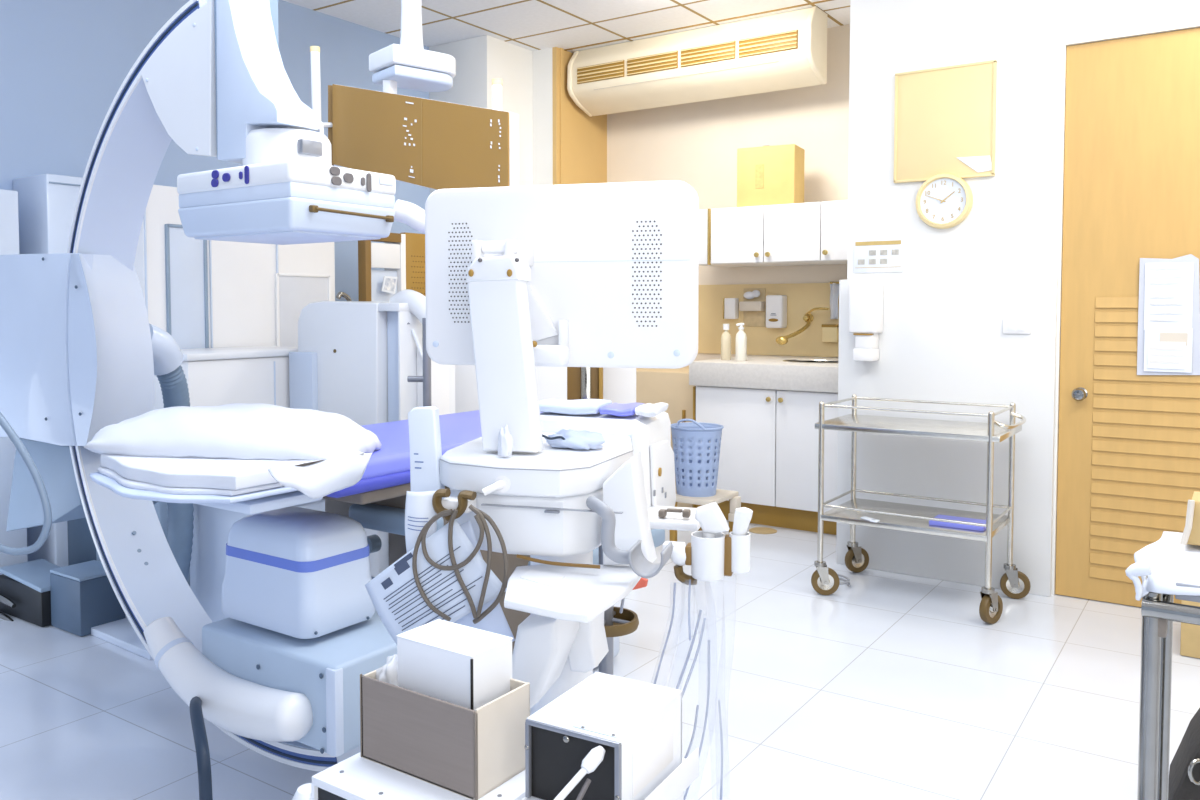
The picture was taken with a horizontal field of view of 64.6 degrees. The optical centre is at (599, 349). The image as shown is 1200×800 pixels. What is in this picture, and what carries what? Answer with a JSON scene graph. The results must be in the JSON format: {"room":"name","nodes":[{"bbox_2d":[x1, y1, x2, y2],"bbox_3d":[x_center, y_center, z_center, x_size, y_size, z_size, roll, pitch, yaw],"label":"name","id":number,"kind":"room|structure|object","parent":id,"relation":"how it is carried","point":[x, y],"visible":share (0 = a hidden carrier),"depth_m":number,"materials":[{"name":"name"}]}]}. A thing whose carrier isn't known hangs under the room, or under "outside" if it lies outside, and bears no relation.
{"room":"hospital imaging room","nodes":[
{"label":"hospital imaging room","id":0,"kind":"room"},
{"bbox_2d":[0,0,429,300],"bbox_3d":[-2.789,-0.421,3.906,0.120,2.900,8.150,2,3,34],"label":"wall","id":1,"kind":"structure","parent":0,"point":[64,63],"depth_m":4.41,"materials":[{"name":"paint"}]},
{"bbox_2d":[371,242,399,268],"bbox_3d":[-1.182,-0.514,5.218,0.020,0.135,0.213,2,3,34],"label":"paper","id":2,"kind":"object","parent":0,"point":[383,255],"depth_m":5.21,"materials":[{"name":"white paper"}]},
{"bbox_2d":[429,35,552,193],"bbox_3d":[-0.518,-0.536,6.550,0.660,2.900,1.160,2,3,34],"label":"wall column","id":3,"kind":"structure","parent":0,"point":[525,74],"depth_m":6.19,"materials":[{"name":"paint"}]},
{"bbox_2d":[283,0,849,52],"bbox_3d":[-0.134,-1.841,2.038,7.800,0.100,8.150,2,3,34],"label":"ceiling","id":4,"kind":"structure","parent":0,"point":[532,25],"depth_m":5.53,"materials":[{"name":"tile"}]},
{"bbox_2d":[310,0,518,189],"bbox_3d":[-0.454,-1.112,2.927,0.809,1.431,0.459,2,3,34],"label":"display","id":5,"kind":"object","parent":4,"relation":"hanging from","point":[433,144],"visible":0.98,"depth_m":2.83,"materials":[{"name":"brown plastic"}]},
{"bbox_2d":[567,6,827,116],"bbox_3d":[0.546,-1.754,5.855,1.682,0.401,0.263,2,3,34],"label":"air conditioner","id":6,"kind":"object","parent":4,"relation":"attached to","point":[787,50],"visible":1,"depth_m":5.72,"materials":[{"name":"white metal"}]},
{"bbox_2d":[576,60,623,83],"bbox_3d":[0.000,-1.775,6.079,0.362,0.104,0.019,2,3,34],"label":"grille","id":7,"kind":"object","parent":6,"relation":"attached to","point":[600,71],"depth_m":6.08,"materials":[{"name":"gold metal"}]},
{"bbox_2d":[627,51,677,75],"bbox_3d":[0.319,-1.766,5.862,0.362,0.104,0.019,2,3,34],"label":"grille","id":8,"kind":"object","parent":6,"relation":"attached to","point":[651,63],"depth_m":5.86,"materials":[{"name":"gold metal"}]},
{"bbox_2d":[680,41,735,66],"bbox_3d":[0.637,-1.756,5.646,0.362,0.104,0.019,2,3,34],"label":"grille","id":9,"kind":"object","parent":6,"relation":"attached to","point":[708,53],"depth_m":5.64,"materials":[{"name":"gold metal"}]},
{"bbox_2d":[738,30,797,57],"bbox_3d":[0.956,-1.747,5.429,0.362,0.104,0.019,2,3,34],"label":"grille","id":10,"kind":"object","parent":6,"relation":"attached to","point":[771,43],"depth_m":5.43,"materials":[{"name":"gold metal"}]},
{"bbox_2d":[0,520,1199,799],"bbox_3d":[-0.134,1.157,2.169,7.800,0.100,8.150,2,3,34],"label":"floor","id":11,"kind":"structure","parent":0,"point":[886,685],"depth_m":2.95,"materials":[{"name":"tile"}]},
{"bbox_2d":[0,189,27,574],"bbox_3d":[-2.742,0.204,3.617,0.307,1.677,0.900,2,3,34],"label":"locker","id":12,"kind":"object","parent":11,"relation":"on","point":[9,221],"visible":0.44,"depth_m":3.86,"materials":[{"name":"grey metal"}]},
{"bbox_2d":[0,412,51,555],"bbox_3d":[-1.439,0.598,2.208,0.337,0.996,0.042,0,3,-4],"label":"cable","id":13,"kind":"object","parent":11,"relation":"on","point":[47,512],"visible":1,"depth_m":2.19,"materials":[{"name":"rubber"}]},
{"bbox_2d":[0,559,59,626],"bbox_3d":[-2.204,0.957,3.712,0.383,0.199,0.196,2,3,34],"label":"control unit","id":14,"kind":"object","parent":11,"relation":"on","point":[25,590],"visible":0.69,"depth_m":3.65,"materials":[{"name":"black metal"}]},
{"bbox_2d":[13,174,82,566],"bbox_3d":[-2.342,0.136,4.206,0.303,1.762,0.307,2,3,34],"label":"cabinet","id":15,"kind":"object","parent":11,"relation":"on","point":[46,202],"visible":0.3,"depth_m":4.03,"materials":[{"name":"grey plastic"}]},
{"bbox_2d":[50,560,125,636],"bbox_3d":[-1.932,0.935,3.585,0.219,0.216,0.170,2,3,34],"label":"box","id":16,"kind":"object","parent":11,"relation":"on","point":[83,597],"visible":0.73,"depth_m":3.51,"materials":[{"name":"plastic"}]},
{"bbox_2d":[0,0,396,771],"bbox_3d":[-1.399,0.018,3.079,2.534,2.095,0.970,2,3,34],"label":"scanner","id":17,"kind":"object","parent":11,"relation":"on","point":[81,355],"visible":0.92,"depth_m":2.38,"materials":[{"name":"white plastic"}]},
{"bbox_2d":[190,696,212,799],"bbox_3d":[-0.881,0.947,2.094,0.033,0.299,0.297,-1,3,-26],"label":"cable","id":18,"kind":"object","parent":17,"relation":"hanging from","point":[196,714],"visible":1,"depth_m":1.98,"materials":[{"name":"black rubber"}]},
{"bbox_2d":[394,199,424,232],"bbox_3d":[-0.494,-0.364,2.609,0.152,0.094,0.088,-1,3,-22],"label":"boom","id":19,"kind":"object","parent":17,"relation":"attached to","point":[408,213],"visible":0.66,"depth_m":2.57,"materials":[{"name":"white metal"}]},
{"bbox_2d":[154,346,297,409],"bbox_3d":[-1.658,0.507,4.274,0.442,1.015,0.693,2,3,34],"label":"cabinet","id":20,"kind":"object","parent":11,"relation":"on","point":[250,374],"visible":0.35,"depth_m":4.06,"materials":[{"name":"plastic"}]},
{"bbox_2d":[134,185,334,348],"bbox_3d":[-1.881,0.121,4.743,0.461,1.745,1.061,2,3,34],"label":"wardrobe","id":21,"kind":"object","parent":11,"relation":"on","point":[202,293],"visible":0.3,"depth_m":4.48,"materials":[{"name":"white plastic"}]},
{"bbox_2d":[190,498,324,621],"bbox_3d":[-1.177,0.765,3.340,0.556,0.580,0.260,2,3,34],"label":"pedestal","id":22,"kind":"object","parent":11,"relation":"on","point":[212,525],"visible":0.02,"depth_m":3.31,"materials":[{"name":"metal"}]},
{"bbox_2d":[289,289,454,578],"bbox_3d":[-0.938,0.379,4.170,0.839,1.279,0.370,2,3,34],"label":"machine","id":23,"kind":"object","parent":11,"relation":"on","point":[354,360],"visible":0.48,"depth_m":4.02,"materials":[{"name":"white plastic"}]},
{"bbox_2d":[358,232,425,301],"bbox_3d":[-1.157,0.154,5.373,0.140,1.624,0.549,2,3,34],"label":"door","id":24,"kind":"structure","parent":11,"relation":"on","point":[401,255],"depth_m":5.26,"materials":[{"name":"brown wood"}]},
{"bbox_2d":[381,276,397,293],"bbox_3d":[-1.156,-0.354,5.220,0.008,0.097,0.119,2,3,34],"label":"poster","id":25,"kind":"object","parent":24,"relation":"attached to","point":[389,283],"visible":0.96,"depth_m":5.21,"materials":[{"name":"white paper"}]},
{"bbox_2d":[384,278,395,291],"bbox_3d":[-1.153,-0.355,5.218,0.002,0.073,0.089,2,3,34],"label":"picture","id":26,"kind":"object","parent":25,"relation":"attached to","point":[389,283],"depth_m":5.22},
{"bbox_2d":[407,318,430,406],"bbox_3d":[-0.641,0.453,3.605,0.372,1.144,0.390,2,3,34],"label":"stand","id":27,"kind":"object","parent":11,"relation":"on","point":[426,378],"visible":0.23,"depth_m":3.59,"materials":[{"name":"grey metal"}]},
{"bbox_2d":[194,410,664,665],"bbox_3d":[-0.443,0.655,2.768,0.630,0.840,1.570,2,3,34],"label":"examination table","id":28,"kind":"object","parent":11,"relation":"on","point":[377,501],"visible":0.23,"depth_m":2.49,"materials":[{"name":"plastic"}]},
{"bbox_2d":[90,472,297,503],"bbox_3d":[-0.919,0.304,2.168,0.540,0.023,0.313,2,3,34],"label":"folded blanket","id":29,"kind":"object","parent":28,"relation":"on","point":[113,485],"visible":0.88,"depth_m":2.01,"materials":[{"name":"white fabric"}]},
{"bbox_2d":[97,467,282,495],"bbox_3d":[-0.911,0.290,2.175,0.515,0.021,0.291,2,3,34],"label":"folded blanket","id":30,"kind":"object","parent":29,"relation":"on","point":[133,484],"visible":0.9,"depth_m":2.01,"materials":[{"name":"white fabric"}]},
{"bbox_2d":[101,454,319,489],"bbox_3d":[-0.902,0.267,2.174,0.520,0.039,0.280,2,3,34],"label":"folded blanket","id":31,"kind":"object","parent":30,"relation":"on","point":[182,472],"visible":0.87,"depth_m":2.07,"materials":[{"name":"white fabric"}]},
{"bbox_2d":[84,403,380,498],"bbox_3d":[-0.798,0.206,2.270,0.902,0.138,0.536,2,3,34],"label":"pillow","id":32,"kind":"object","parent":31,"relation":"on","point":[344,449],"visible":0.9,"depth_m":2.19,"materials":[{"name":"white fabric"}]},
{"bbox_2d":[455,365,566,412],"bbox_3d":[-0.434,0.462,4.324,0.570,1.101,0.160,0,3,0],"label":"divider","id":33,"kind":"object","parent":11,"relation":"on","point":[551,381],"visible":0.02,"depth_m":4.30,"materials":[{"name":"grey metal"}]},
{"bbox_2d":[425,180,700,714],"bbox_3d":[-0.079,0.410,1.778,0.529,1.425,0.850,1,3,16],"label":"machine","id":34,"kind":"object","parent":11,"relation":"on","point":[518,279],"visible":0.98,"depth_m":1.68,"materials":[{"name":"white plastic"}]},
{"bbox_2d":[405,490,436,552],"bbox_3d":[-0.299,0.293,1.585,0.062,0.119,0.022,1,3,16],"label":"paper","id":35,"kind":"object","parent":34,"relation":"attached to","point":[419,510],"visible":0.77,"depth_m":1.58,"materials":[{"name":"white paper"}]},
{"bbox_2d":[408,406,445,498],"bbox_3d":[-0.301,0.180,1.652,0.063,0.164,0.023,1,3,16],"label":"pad","id":36,"kind":"object","parent":34,"relation":"on","point":[423,422],"visible":0.83,"depth_m":1.64,"materials":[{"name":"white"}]},
{"bbox_2d":[365,519,506,643],"bbox_3d":[-0.275,0.391,1.557,0.258,0.232,0.022,1,3,16],"label":"document","id":37,"kind":"object","parent":34,"relation":"attached to","point":[394,593],"visible":0.91,"depth_m":1.55,"materials":[{"name":"paper"}]},
{"bbox_2d":[412,504,507,623],"bbox_3d":[-0.226,0.345,1.532,0.164,0.195,0.022,1,3,17],"label":"cable","id":38,"kind":"object","parent":34,"relation":"hanging from","point":[480,516],"visible":0.99,"depth_m":1.52,"materials":[{"name":"rubber"}]},
{"bbox_2d":[454,520,514,641],"bbox_3d":[-0.215,0.399,1.564,0.153,0.236,0.025,1,3,16],"label":"booklet","id":39,"kind":"object","parent":34,"relation":"attached to","point":[496,622],"visible":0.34,"depth_m":1.55,"materials":[{"name":"paper"}]},
{"bbox_2d":[498,424,512,456],"bbox_3d":[-0.161,0.152,1.603,0.027,0.054,0.024,2,3,34],"label":"tissue wad","id":40,"kind":"object","parent":34,"relation":"on","point":[505,440],"visible":1,"depth_m":1.60,"materials":[{"name":"paper"}]},
{"bbox_2d":[439,432,633,497],"bbox_3d":[-0.085,0.202,1.774,0.368,0.053,0.492,2,3,34],"label":"tray","id":41,"kind":"object","parent":34,"relation":"on","point":[544,470],"depth_m":1.57,"materials":[{"name":"grey plastic"}]},
{"bbox_2d":[425,180,698,368],"bbox_3d":[-0.078,-0.135,1.759,0.519,0.333,0.050,1,3,16],"label":"monitor","id":42,"kind":"object","parent":34,"relation":"on","point":[618,262],"depth_m":1.72,"materials":[{"name":"plastic"}]},
{"bbox_2d":[542,429,604,449],"bbox_3d":[-0.053,0.160,1.715,0.133,0.032,0.082,1,3,13],"label":"glove","id":43,"kind":"object","parent":34,"relation":"on","point":[578,440],"visible":0.88,"depth_m":1.69,"materials":[{"name":"blue fabric"}]},
{"bbox_2d":[539,399,611,414],"bbox_3d":[-0.058,0.121,2.020,0.142,0.024,0.129,1,3,16],"label":"sheet","id":44,"kind":"object","parent":34,"relation":"on","point":[581,406],"visible":0.89,"depth_m":1.97,"materials":[{"name":"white fabric"}]},
{"bbox_2d":[599,403,642,416],"bbox_3d":[0.049,0.125,1.990,0.072,0.018,0.129,1,3,16],"label":"towel","id":45,"kind":"object","parent":34,"relation":"on","point":[615,409],"visible":0.88,"depth_m":1.94,"materials":[{"name":"fabric"}]},
{"bbox_2d":[620,577,647,612],"bbox_3d":[0.052,0.460,1.766,0.036,0.088,0.089,-2,3,-35],"label":"tag","id":46,"kind":"object","parent":34,"relation":"attached to","point":[642,582],"visible":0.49,"depth_m":1.74,"materials":[{"name":"plastic"}]},
{"bbox_2d":[635,402,667,416],"bbox_3d":[0.108,0.125,1.974,0.046,0.020,0.129,1,3,16],"label":"towel","id":47,"kind":"object","parent":34,"relation":"on","point":[646,410],"visible":1,"depth_m":1.92,"materials":[{"name":"fabric"}]},
{"bbox_2d":[648,506,700,530],"bbox_3d":[0.143,0.331,1.869,0.125,0.018,0.140,1,3,16],"label":"shelf","id":48,"kind":"object","parent":34,"relation":"attached to","point":[667,520],"depth_m":1.81,"materials":[{"name":"white plastic"}]},
{"bbox_2d":[654,580,722,799],"bbox_3d":[0.141,0.614,1.643,0.187,0.447,0.112,1,3,16],"label":"tubing","id":49,"kind":"object","parent":34,"relation":"hanging from","point":[674,589],"visible":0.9,"depth_m":1.63,"materials":[{"name":"plastic"}]},
{"bbox_2d":[662,531,750,584],"bbox_3d":[0.180,0.367,1.670,0.164,0.094,0.069,1,3,27],"label":"holder","id":50,"kind":"object","parent":34,"relation":"attached to","point":[710,559],"visible":0.96,"depth_m":1.64,"materials":[{"name":"white plastic"}]},
{"bbox_2d":[691,531,724,580],"bbox_3d":[0.189,0.360,1.660,0.060,0.074,0.060,2,3,34],"label":"cup","id":51,"kind":"object","parent":50,"relation":"on","point":[707,554],"depth_m":1.64,"materials":[{"name":"plastic"}]},
{"bbox_2d":[694,502,729,537],"bbox_3d":[0.195,0.326,1.657,0.060,0.120,0.030,1,3,16],"label":"probe","id":52,"kind":"object","parent":50,"relation":"in","point":[712,521],"visible":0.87,"depth_m":1.64,"materials":[{"name":"white plastic"}]},
{"bbox_2d":[729,531,750,572],"bbox_3d":[0.243,0.353,1.655,0.037,0.065,0.037,2,3,34],"label":"cup","id":53,"kind":"object","parent":50,"relation":"on","point":[739,546],"depth_m":1.64,"materials":[{"name":"plastic"}]},
{"bbox_2d":[732,507,752,535],"bbox_3d":[0.248,0.321,1.652,0.035,0.093,0.031,2,3,34],"label":"probe","id":54,"kind":"object","parent":50,"relation":"in","point":[742,516],"visible":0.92,"depth_m":1.64,"materials":[{"name":"white plastic"}]},
{"bbox_2d":[567,367,602,399],"bbox_3d":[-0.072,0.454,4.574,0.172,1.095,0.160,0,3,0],"label":"door","id":55,"kind":"structure","parent":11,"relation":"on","point":[582,382],"depth_m":4.54,"materials":[{"name":"brown wood"}]},
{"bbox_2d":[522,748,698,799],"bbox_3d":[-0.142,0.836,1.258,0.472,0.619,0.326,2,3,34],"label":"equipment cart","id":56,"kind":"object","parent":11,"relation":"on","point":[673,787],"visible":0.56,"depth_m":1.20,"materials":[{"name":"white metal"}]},
{"bbox_2d":[292,783,310,799],"bbox_3d":[-0.392,0.633,1.276,0.052,0.100,0.052,2,3,34],"label":"lid","id":57,"kind":"object","parent":56,"relation":"on","point":[303,792],"visible":0.6,"depth_m":1.26,"materials":[{"name":"plastic"}]},
{"bbox_2d":[311,752,524,799],"bbox_3d":[-0.207,0.603,1.272,0.259,0.091,0.232,2,3,34],"label":"electronics","id":58,"kind":"object","parent":56,"relation":"on","point":[356,777],"visible":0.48,"depth_m":1.23,"materials":[{"name":"grey metal"}]},
{"bbox_2d":[360,670,529,799],"bbox_3d":[-0.210,0.500,1.282,0.210,0.115,0.111,2,3,34],"label":"storage box","id":59,"kind":"object","parent":58,"relation":"on","point":[454,748],"visible":0.8,"depth_m":1.23,"materials":[{"name":"beige cardboard"}]},
{"bbox_2d":[376,654,397,685],"bbox_3d":[-0.279,0.446,1.323,0.048,0.049,0.078,1,3,24],"label":"plastic bag","id":60,"kind":"object","parent":59,"relation":"in","point":[387,673],"visible":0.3,"depth_m":1.30,"materials":[{"name":"plastic"}]},
{"bbox_2d":[396,619,512,712],"bbox_3d":[-0.198,0.471,1.292,0.139,0.164,0.084,2,3,34],"label":"carton","id":61,"kind":"object","parent":59,"relation":"in","point":[454,663],"visible":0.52,"depth_m":1.26,"materials":[{"name":"grey"}]},
{"bbox_2d":[525,672,681,799],"bbox_3d":[0.008,0.496,1.201,0.132,0.101,0.176,1,3,30],"label":"box","id":62,"kind":"object","parent":56,"relation":"on","point":[638,724],"visible":0.99,"depth_m":1.16,"materials":[{"name":"white metal"}]},
{"bbox_2d":[554,745,604,799],"bbox_3d":[-0.075,0.623,1.046,0.208,0.321,0.038,-2,3,-35],"label":"probe","id":63,"kind":"object","parent":62,"relation":"attached to","point":[595,756],"visible":1,"depth_m":1.08,"materials":[{"name":"white plastic"}]},
{"bbox_2d":[603,367,635,403],"bbox_3d":[0.098,0.447,4.774,0.165,1.090,0.160,0,3,0],"label":"panel","id":64,"kind":"object","parent":11,"relation":"on","point":[619,384],"visible":0.02,"depth_m":4.71,"materials":[{"name":"grey metal"}]},
{"bbox_2d":[599,529,651,674],"bbox_3d":[0.027,0.747,2.556,0.407,0.685,0.402,2,3,34],"label":"stool base","id":65,"kind":"object","parent":11,"relation":"on","point":[616,624],"visible":0.03,"depth_m":2.53,"materials":[{"name":"brown metal"}]},
{"bbox_2d":[636,366,694,507],"bbox_3d":[0.472,0.529,6.074,0.752,0.813,0.670,2,3,34],"label":"base cabinet","id":66,"kind":"object","parent":11,"relation":"on","point":[672,387],"visible":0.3,"depth_m":5.72,"materials":[{"name":"laminate"}]},
{"bbox_2d":[670,489,740,540],"bbox_3d":[0.522,0.854,4.693,0.265,0.285,0.310,2,3,34],"label":"stool","id":67,"kind":"object","parent":11,"relation":"on","point":[721,495],"visible":0.34,"depth_m":4.64,"materials":[{"name":"wood"}]},
{"bbox_2d":[671,419,723,496],"bbox_3d":[0.475,0.520,4.685,0.272,0.384,0.249,2,3,34],"label":"laundry basket","id":68,"kind":"object","parent":67,"relation":"on","point":[692,441],"visible":0.98,"depth_m":4.60,"materials":[{"name":"plastic"}]},
{"bbox_2d":[749,527,776,533],"bbox_3d":[0.878,0.974,5.117,0.150,0.006,0.150,2,3,34],"label":"floor drain","id":69,"kind":"object","parent":11,"relation":"on","point":[758,530],"visible":1,"depth_m":5.11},
{"bbox_2d":[692,386,837,534],"bbox_3d":[1.197,0.582,5.468,1.054,0.761,0.896,2,3,34],"label":"base cabinet","id":70,"kind":"object","parent":11,"relation":"on","point":[769,447],"visible":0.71,"depth_m":5.14,"materials":[{"name":"white wood"}]},
{"bbox_2d":[689,355,837,392],"bbox_3d":[1.190,0.130,5.445,1.062,0.140,0.887,2,3,34],"label":"countertop","id":71,"kind":"structure","parent":70,"relation":"on","point":[793,373],"depth_m":5.17,"materials":[{"name":"stone"}]},
{"bbox_2d":[721,324,730,359],"bbox_3d":[0.732,-0.044,5.518,0.060,0.209,0.060,2,3,34],"label":"bottle","id":72,"kind":"object","parent":71,"relation":"on","point":[726,337],"visible":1,"depth_m":5.50,"materials":[{"name":"plastic"}]},
{"bbox_2d":[735,323,746,360],"bbox_3d":[0.804,-0.044,5.413,0.064,0.217,0.064,2,3,34],"label":"pump bottle","id":73,"kind":"object","parent":71,"relation":"on","point":[741,339],"visible":1,"depth_m":5.39,"materials":[{"name":"plastic"}]},
{"bbox_2d":[811,394,1030,623],"bbox_3d":[1.336,0.622,3.943,0.781,0.813,0.505,2,3,34],"label":"trolley","id":74,"kind":"object","parent":11,"relation":"on","point":[1015,584],"visible":1,"depth_m":3.91,"materials":[{"name":"metal"}]},
{"bbox_2d":[821,498,1009,541],"bbox_3d":[1.308,0.699,3.945,0.665,0.024,0.420,2,3,34],"label":"shelf","id":75,"kind":"object","parent":74,"relation":"attached to","point":[916,525],"depth_m":3.91,"materials":[{"name":"metal"}]},
{"bbox_2d":[815,414,1021,442],"bbox_3d":[1.311,0.320,3.926,0.728,0.024,0.420,2,3,34],"label":"shelf","id":76,"kind":"object","parent":74,"relation":"attached to","point":[946,429],"depth_m":3.85,"materials":[{"name":"metal"}]},
{"bbox_2d":[929,514,985,530],"bbox_3d":[1.427,0.686,3.764,0.208,0.018,0.140,2,3,34],"label":"folder","id":77,"kind":"object","parent":74,"relation":"on","point":[931,522],"visible":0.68,"depth_m":3.74,"materials":[{"name":"plastic"}]},
{"bbox_2d":[1137,536,1199,799],"bbox_3d":[1.210,0.744,1.377,0.734,0.790,0.340,2,3,34],"label":"steel table","id":78,"kind":"object","parent":11,"relation":"on","point":[1158,611],"visible":0.67,"depth_m":1.45,"materials":[{"name":"silver metal"}]},
{"bbox_2d":[1125,531,1199,600],"bbox_3d":[1.219,0.353,1.363,0.793,0.061,0.347,2,3,34],"label":"drape","id":79,"kind":"object","parent":78,"relation":"on","point":[1166,562],"visible":0.96,"depth_m":1.46,"materials":[{"name":"fabric"}]},
{"bbox_2d":[1180,491,1199,545],"bbox_3d":[1.127,0.289,1.529,0.325,0.077,0.109,2,3,34],"label":"bag","id":80,"kind":"object","parent":79,"relation":"on","point":[1191,533],"visible":1,"depth_m":1.57,"materials":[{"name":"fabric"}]},
{"bbox_2d":[1168,708,1199,799],"bbox_3d":[1.352,0.932,2.041,0.405,0.351,0.202,0,3,-5],"label":"bag","id":81,"kind":"object","parent":11,"relation":"on","point":[1184,772],"visible":1,"depth_m":1.97,"materials":[{"name":"grey fabric"}]},
{"bbox_2d":[1180,600,1199,657],"bbox_3d":[2.252,0.941,3.285,0.400,0.230,0.301,2,3,34],"label":"carton","id":82,"kind":"object","parent":11,"relation":"on","point":[1190,633],"visible":0.51,"depth_m":3.26,"materials":[{"name":"cardboard"}]},
{"bbox_2d":[607,24,849,365],"bbox_3d":[0.991,-0.520,6.178,2.255,2.900,0.120,2,3,34],"label":"wall","id":83,"kind":"structure","parent":0,"point":[696,144],"depth_m":6.14,"materials":[{"name":"paint"}]},
{"bbox_2d":[552,47,606,184],"bbox_3d":[-0.126,-0.534,6.503,0.042,2.900,0.596,2,3,34],"label":"trim","id":84,"kind":"structure","parent":83,"relation":"attached to","point":[579,139],"depth_m":6.37,"materials":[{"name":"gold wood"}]},
{"bbox_2d":[564,0,832,50],"bbox_3d":[0.685,-1.946,5.639,2.225,0.004,0.020,2,3,34],"label":"trim","id":85,"kind":"structure","parent":83,"relation":"attached to","point":[823,0],"depth_m":5.69,"materials":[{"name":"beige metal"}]},
{"bbox_2d":[723,298,738,318],"bbox_3d":[0.849,-0.266,6.159,0.086,0.136,0.060,2,3,34],"label":"holder","id":86,"kind":"object","parent":83,"relation":"attached to","point":[730,305],"visible":1,"depth_m":6.13,"materials":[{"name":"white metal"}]},
{"bbox_2d":[739,288,765,326],"bbox_3d":[0.973,-0.269,6.069,0.152,0.245,0.070,2,3,34],"label":"holder","id":87,"kind":"object","parent":83,"relation":"attached to","point":[753,305],"visible":1,"depth_m":6.07,"materials":[{"name":"cardboard"}]},
{"bbox_2d":[698,283,838,356],"bbox_3d":[0.966,-0.194,6.128,2.224,0.453,0.012,2,3,34],"label":"backsplash","id":88,"kind":"structure","parent":83,"relation":"attached to","point":[801,297],"depth_m":6.02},
{"bbox_2d":[699,200,847,266],"bbox_3d":[1.209,-0.675,5.629,1.277,0.336,0.526,2,3,34],"label":"upper cabinet","id":89,"kind":"object","parent":83,"relation":"attached to","point":[810,233],"visible":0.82,"depth_m":5.50,"materials":[{"name":"white wood"}]},
{"bbox_2d":[737,144,804,206],"bbox_3d":[1.017,-1.022,5.659,0.349,0.354,0.224,1,3,27],"label":"carton","id":90,"kind":"object","parent":89,"relation":"on","point":[766,174],"visible":0.79,"depth_m":5.56,"materials":[{"name":"yellow cardboard"}]},
{"bbox_2d":[766,295,786,327],"bbox_3d":[1.106,-0.238,5.963,0.112,0.206,0.098,2,3,34],"label":"soap dispenser","id":91,"kind":"object","parent":83,"relation":"attached to","point":[776,305],"visible":1,"depth_m":5.93,"materials":[{"name":"white plastic"}]},
{"bbox_2d":[776,307,828,344],"bbox_3d":[1.207,-0.142,5.765,0.308,0.226,0.213,-1,3,-26],"label":"tap","id":92,"kind":"object","parent":83,"relation":"attached to","point":[781,340],"visible":1,"depth_m":5.75,"materials":[{"name":"gold metal"}]},
{"bbox_2d":[776,336,787,344],"bbox_3d":[1.094,-0.055,5.716,0.074,0.056,0.055,2,3,34],"label":"tap knob","id":93,"kind":"object","parent":92,"relation":"attached to","point":[781,340],"depth_m":5.70,"materials":[{"name":"gold metal"}]},
{"bbox_2d":[822,324,838,341],"bbox_3d":[1.407,-0.099,5.790,0.100,0.108,0.054,2,3,34],"label":"wall box","id":94,"kind":"object","parent":83,"relation":"attached to","point":[830,332],"visible":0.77,"depth_m":5.77,"materials":[{"name":"beige metal"}]},
{"bbox_2d":[830,282,838,318],"bbox_3d":[1.435,-0.298,5.763,0.087,0.226,0.040,1,3,22],"label":"hanging towel","id":95,"kind":"object","parent":83,"relation":"hanging from","point":[834,286],"visible":0.9,"depth_m":5.76,"materials":[{"name":"white fabric"}]},
{"bbox_2d":[847,0,1199,595],"bbox_3d":[3.262,-0.418,3.838,4.135,2.900,1.440,2,3,34],"label":"wall","id":96,"kind":"structure","parent":0,"point":[1013,227],"depth_m":4.03,"materials":[{"name":"paint"}]},
{"bbox_2d":[849,283,882,360],"bbox_3d":[1.200,-0.124,4.288,0.130,0.349,0.104,2,3,34],"label":"soap dispenser","id":97,"kind":"object","parent":96,"relation":"attached to","point":[865,299],"visible":1,"depth_m":4.25,"materials":[{"name":"white plastic"}]},
{"bbox_2d":[853,348,878,360],"bbox_3d":[1.203,0.022,4.295,0.095,0.057,0.099,2,3,34],"label":"drip tray","id":98,"kind":"object","parent":97,"relation":"on","point":[859,354],"depth_m":4.26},
{"bbox_2d":[853,237,902,272],"bbox_3d":[1.264,-0.427,4.319,0.225,0.154,0.008,2,3,34],"label":"planner","id":99,"kind":"object","parent":96,"relation":"attached to","point":[879,254],"visible":1,"depth_m":4.32,"materials":[{"name":"white paper"}]},
{"bbox_2d":[916,173,972,228],"bbox_3d":[1.493,-0.645,4.131,0.240,0.240,0.046,2,3,34],"label":"wall clock","id":100,"kind":"object","parent":96,"relation":"attached to","point":[945,200],"visible":1,"depth_m":4.12,"materials":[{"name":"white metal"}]},
{"bbox_2d":[894,60,996,182],"bbox_3d":[1.494,-0.982,4.130,0.423,0.483,0.023,2,3,34],"label":"notice board","id":101,"kind":"object","parent":96,"relation":"attached to","point":[942,115],"visible":1,"depth_m":4.12,"materials":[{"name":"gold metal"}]},
{"bbox_2d":[956,155,990,171],"bbox_3d":[1.598,-0.790,4.055,0.152,0.072,0.002,2,3,34],"label":"paper slip","id":102,"kind":"object","parent":101,"relation":"attached to","point":[978,163],"visible":1,"depth_m":4.04,"materials":[{"name":"paper"}]},
{"bbox_2d":[836,276,1057,596],"bbox_3d":[1.496,0.352,4.186,0.921,1.331,0.024,2,3,34],"label":"wall panel","id":103,"kind":"object","parent":96,"relation":"attached to","point":[941,339],"depth_m":4.13,"materials":[{"name":"paint"}]},
{"bbox_2d":[1003,318,1030,333],"bbox_3d":[1.743,-0.098,3.974,0.108,0.064,0.014,2,3,34],"label":"wall switch","id":104,"kind":"object","parent":96,"relation":"attached to","point":[1010,325],"visible":1,"depth_m":3.97,"materials":[{"name":"white plastic"}]},
{"bbox_2d":[1055,28,1199,606],"bbox_3d":[2.309,-0.095,3.636,0.996,2.264,0.108,2,3,34],"label":"door","id":105,"kind":"structure","parent":96,"relation":"in","point":[1129,442],"depth_m":3.80,"materials":[{"name":"wood"}]},
{"bbox_2d":[1137,254,1199,374],"bbox_3d":[2.216,-0.132,3.694,0.215,0.473,0.020,2,3,34],"label":"paper notice","id":106,"kind":"object","parent":105,"relation":"attached to","point":[1169,290],"visible":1,"depth_m":3.69,"materials":[{"name":"paper"}]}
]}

